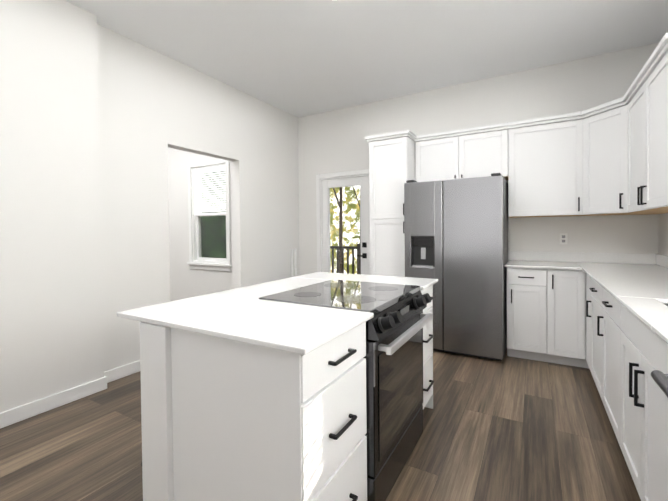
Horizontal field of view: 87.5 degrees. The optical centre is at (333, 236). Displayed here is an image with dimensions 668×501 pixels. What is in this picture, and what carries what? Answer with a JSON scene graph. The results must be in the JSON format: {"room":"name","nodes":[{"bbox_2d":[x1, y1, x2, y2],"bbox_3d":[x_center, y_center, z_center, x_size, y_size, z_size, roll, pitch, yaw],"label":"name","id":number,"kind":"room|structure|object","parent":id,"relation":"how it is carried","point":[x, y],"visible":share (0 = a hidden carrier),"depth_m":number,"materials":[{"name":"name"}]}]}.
{"room":"kitchen","nodes":[
{"label":"kitchen","id":0,"kind":"room"},
{"bbox_2d":[0,0,299,412],"bbox_3d":[-2.331,-0.247,2.261,0.240,3.000,7.160,0,1,30],"label":"wall","id":1,"kind":"structure","parent":0,"point":[97,120],"depth_m":2.79,"materials":[{"name":"white paint"}]},
{"bbox_2d":[0,374,108,428],"bbox_3d":[-2.920,1.231,0.981,0.016,0.100,4.296,0,1,30],"label":"baseboard","id":2,"kind":"structure","parent":1,"relation":"attached to","point":[27,410],"depth_m":2.51,"materials":[{"name":"white wood"}]},
{"bbox_2d":[104,360,139,381],"bbox_3d":[-1.783,1.183,3.178,0.016,0.100,0.680,0,1,30],"label":"baseboard","id":3,"kind":"structure","parent":1,"relation":"attached to","point":[114,374],"depth_m":3.06,"materials":[{"name":"white wood"}]},
{"bbox_2d":[168,147,232,301],"bbox_3d":[-2.540,-0.298,5.479,3.330,3.000,0.130,0,1,30],"label":"wall","id":4,"kind":"structure","parent":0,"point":[186,281],"depth_m":5.24,"materials":[{"name":"white paint"}]},
{"bbox_2d":[187,159,231,270],"bbox_3d":[-1.754,-0.293,4.999,0.880,1.540,0.178,0,1,30],"label":"window","id":5,"kind":"structure","parent":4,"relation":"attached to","point":[196,203],"depth_m":5.01,"materials":[{"name":"white plastic"}]},
{"bbox_2d":[0,346,640,500],"bbox_3d":[-2.008,1.303,2.110,8.010,0.100,7.560,0,1,30],"label":"floor","id":6,"kind":"structure","parent":0,"point":[507,428],"depth_m":2.07,"materials":[{"name":"wood"}]},
{"bbox_2d":[136,280,437,500],"bbox_3d":[-0.037,0.788,1.949,0.827,0.897,1.626,0,1,30],"label":"kitchen island","id":7,"kind":"object","parent":6,"relation":"on","point":[247,394],"depth_m":1.26,"materials":[{"name":"white wood"}]},
{"bbox_2d":[117,292,373,351],"bbox_3d":[-0.392,0.338,1.501,1.000,0.020,0.512,0,1,30],"label":"island countertop","id":8,"kind":"structure","parent":7,"relation":"on","point":[299,327],"depth_m":1.40,"materials":[{"name":"white stone"}]},
{"bbox_2d":[221,276,327,299],"bbox_3d":[-0.357,0.325,2.218,0.345,0.020,0.766,0,1,30],"label":"island countertop","id":9,"kind":"structure","parent":7,"relation":"on","point":[273,287],"depth_m":2.16,"materials":[{"name":"white stone"}]},
{"bbox_2d":[305,272,436,287],"bbox_3d":[0.210,0.314,2.548,1.000,0.020,0.372,0,1,30],"label":"island countertop","id":10,"kind":"structure","parent":7,"relation":"on","point":[422,282],"depth_m":2.49,"materials":[{"name":"white stone"}]},
{"bbox_2d":[291,249,294,276],"bbox_3d":[-0.612,0.689,5.159,0.039,1.000,0.040,0,1,30],"label":"pipe","id":11,"kind":"object","parent":6,"relation":"on","point":[292,269],"depth_m":5.14,"materials":[{"name":"white"}]},
{"bbox_2d":[295,249,296,276],"bbox_3d":[-0.572,0.687,5.228,0.039,1.000,0.040,0,1,30],"label":"pipe","id":12,"kind":"object","parent":6,"relation":"on","point":[295,262],"depth_m":5.21,"materials":[{"name":"white"}]},
{"bbox_2d":[259,280,432,500],"bbox_3d":[0.110,0.772,1.959,0.713,0.926,0.752,0,1,30],"label":"range","id":13,"kind":"object","parent":6,"relation":"on","point":[397,322],"visible":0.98,"depth_m":1.72,"materials":[{"name":"black glass"}]},
{"bbox_2d":[365,130,415,276],"bbox_3d":[0.762,0.011,4.239,0.530,2.360,0.652,0,1,30],"label":"pantry cabinet","id":14,"kind":"object","parent":6,"relation":"on","point":[391,163],"visible":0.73,"depth_m":3.99,"materials":[{"name":"white wood"}]},
{"bbox_2d":[404,173,507,360],"bbox_3d":[1.351,0.296,3.813,0.945,1.792,0.760,0,1,30],"label":"refrigerator","id":15,"kind":"object","parent":6,"relation":"on","point":[456,238],"visible":0.9,"depth_m":3.43,"materials":[{"name":"grey metal"}]},
{"bbox_2d":[507,267,554,362],"bbox_3d":[2.003,0.742,3.562,0.397,0.896,0.617,0,1,30],"label":"base cabinet","id":16,"kind":"object","parent":6,"relation":"on","point":[530,291],"depth_m":3.30,"materials":[{"name":"white wood"}]},
{"bbox_2d":[555,269,574,365],"bbox_3d":[2.221,0.742,3.437,0.350,0.896,0.617,0,1,30],"label":"base cabinet","id":17,"kind":"object","parent":6,"relation":"on","point":[564,278],"depth_m":3.17,"materials":[{"name":"white wood"}]},
{"bbox_2d":[575,270,590,370],"bbox_3d":[2.384,0.751,2.802,0.680,0.896,0.361,0,1,30],"label":"base cabinet","id":18,"kind":"object","parent":6,"relation":"on","point":[583,319],"depth_m":3.09,"materials":[{"name":"white wood"}]},
{"bbox_2d":[505,251,580,269],"bbox_3d":[2.066,0.231,3.497,0.600,0.120,0.647,0,1,30],"label":"countertop","id":19,"kind":"structure","parent":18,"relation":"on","point":[518,259],"depth_m":3.65,"materials":[{"name":"stone"}]},
{"bbox_2d":[591,278,598,391],"bbox_3d":[2.195,0.759,2.409,0.617,0.896,0.631,0,1,30],"label":"base cabinet","id":20,"kind":"object","parent":6,"relation":"on","point":[594,285],"depth_m":2.66,"materials":[{"name":"white wood"}]},
{"bbox_2d":[599,285,667,442],"bbox_3d":[1.926,0.770,1.942,0.617,0.896,0.692,0,1,30],"label":"base cabinet","id":21,"kind":"object","parent":6,"relation":"on","point":[621,332],"depth_m":1.96,"materials":[{"name":"white wood"}]},
{"bbox_2d":[577,252,667,343],"bbox_3d":[1.788,0.262,1.748,0.662,0.120,3.957,0,1,30],"label":"countertop","id":22,"kind":"structure","parent":21,"relation":"on","point":[636,284],"depth_m":2.31,"materials":[{"name":"stone"}]},
{"bbox_2d":[619,355,667,500],"bbox_3d":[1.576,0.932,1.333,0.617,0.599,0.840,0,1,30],"label":"base cabinet","id":23,"kind":"object","parent":6,"relation":"on","point":[643,406],"depth_m":1.44,"materials":[{"name":"white wood"}]},
{"bbox_2d":[651,370,667,397],"bbox_3d":[1.172,0.799,0.732,0.662,0.893,0.594,0,1,30],"label":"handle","id":24,"kind":"object","parent":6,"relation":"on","point":[660,378],"visible":1,"depth_m":1.05,"materials":[{"name":"grey metal"}]},
{"bbox_2d":[66,0,667,116],"bbox_3d":[-2.038,-1.796,2.059,8.010,0.100,7.560,0,1,30],"label":"ceiling","id":25,"kind":"structure","parent":0,"point":[299,58],"depth_m":3.15,"materials":[{"name":"white paint"}]},
{"bbox_2d":[298,42,659,275],"bbox_3d":[1.294,-0.317,4.381,4.410,3.000,0.130,0,1,30],"label":"wall","id":26,"kind":"structure","parent":0,"point":[333,141],"depth_m":3.91,"materials":[{"name":"white paint"}]},
{"bbox_2d":[316,169,369,274],"bbox_3d":[0.174,0.134,5.012,0.920,2.100,0.170,0,1,30],"label":"exterior door","id":27,"kind":"structure","parent":26,"relation":"in","point":[326,182],"depth_m":5.02,"materials":[{"name":"white wood"}]},
{"bbox_2d":[414,33,667,217],"bbox_3d":[1.654,-0.675,3.088,2.229,0.968,1.732,0,1,30],"label":"upper cabinets","id":28,"kind":"object","parent":26,"relation":"attached to","point":[608,158],"depth_m":3.31,"materials":[{"name":"white wood"}]},
{"bbox_2d":[560,233,567,243],"bbox_3d":[2.410,0.027,3.665,0.070,0.115,0.008,0,1,30],"label":"electrical outlet plate","id":29,"kind":"object","parent":26,"relation":"attached to","point":[563,238],"visible":1,"depth_m":3.65,"materials":[{"name":"white plastic"}]},
{"bbox_2d":[658,30,667,255],"bbox_3d":[1.332,-0.247,0.155,0.130,3.000,7.160,0,1,30],"label":"wall","id":30,"kind":"structure","parent":0,"point":[663,235],"depth_m":3.17,"materials":[{"name":"white paint"}]},
{"label":"outside","id":31,"kind":"structure","parent":0,"visible":0},
{"bbox_2d":[201,171,225,257],"bbox_3d":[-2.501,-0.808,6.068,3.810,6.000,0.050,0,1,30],"label":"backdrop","id":32,"kind":"structure","parent":31,"point":[210,224],"depth_m":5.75,"materials":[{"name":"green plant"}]},
{"bbox_2d":[330,186,359,273],"bbox_3d":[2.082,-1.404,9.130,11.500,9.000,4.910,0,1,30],"label":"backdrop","id":33,"kind":"structure","parent":31,"point":[348,194],"depth_m":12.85,"materials":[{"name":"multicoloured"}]},
{"bbox_2d":[330,243,360,273],"bbox_3d":[0.571,0.713,6.002,4.200,1.100,1.900,0,1,30],"label":"deck railing","id":34,"kind":"object","parent":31,"point":[358,246],"depth_m":7.16,"materials":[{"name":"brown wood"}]},
{"bbox_2d":[333,186,360,272],"bbox_3d":[0.432,-0.987,10.496,1.445,5.055,0.727,0,1,30],"label":"trees","id":35,"kind":"object","parent":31,"point":[340,202],"depth_m":10.33,"materials":[{"name":"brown plant"}]}
]}

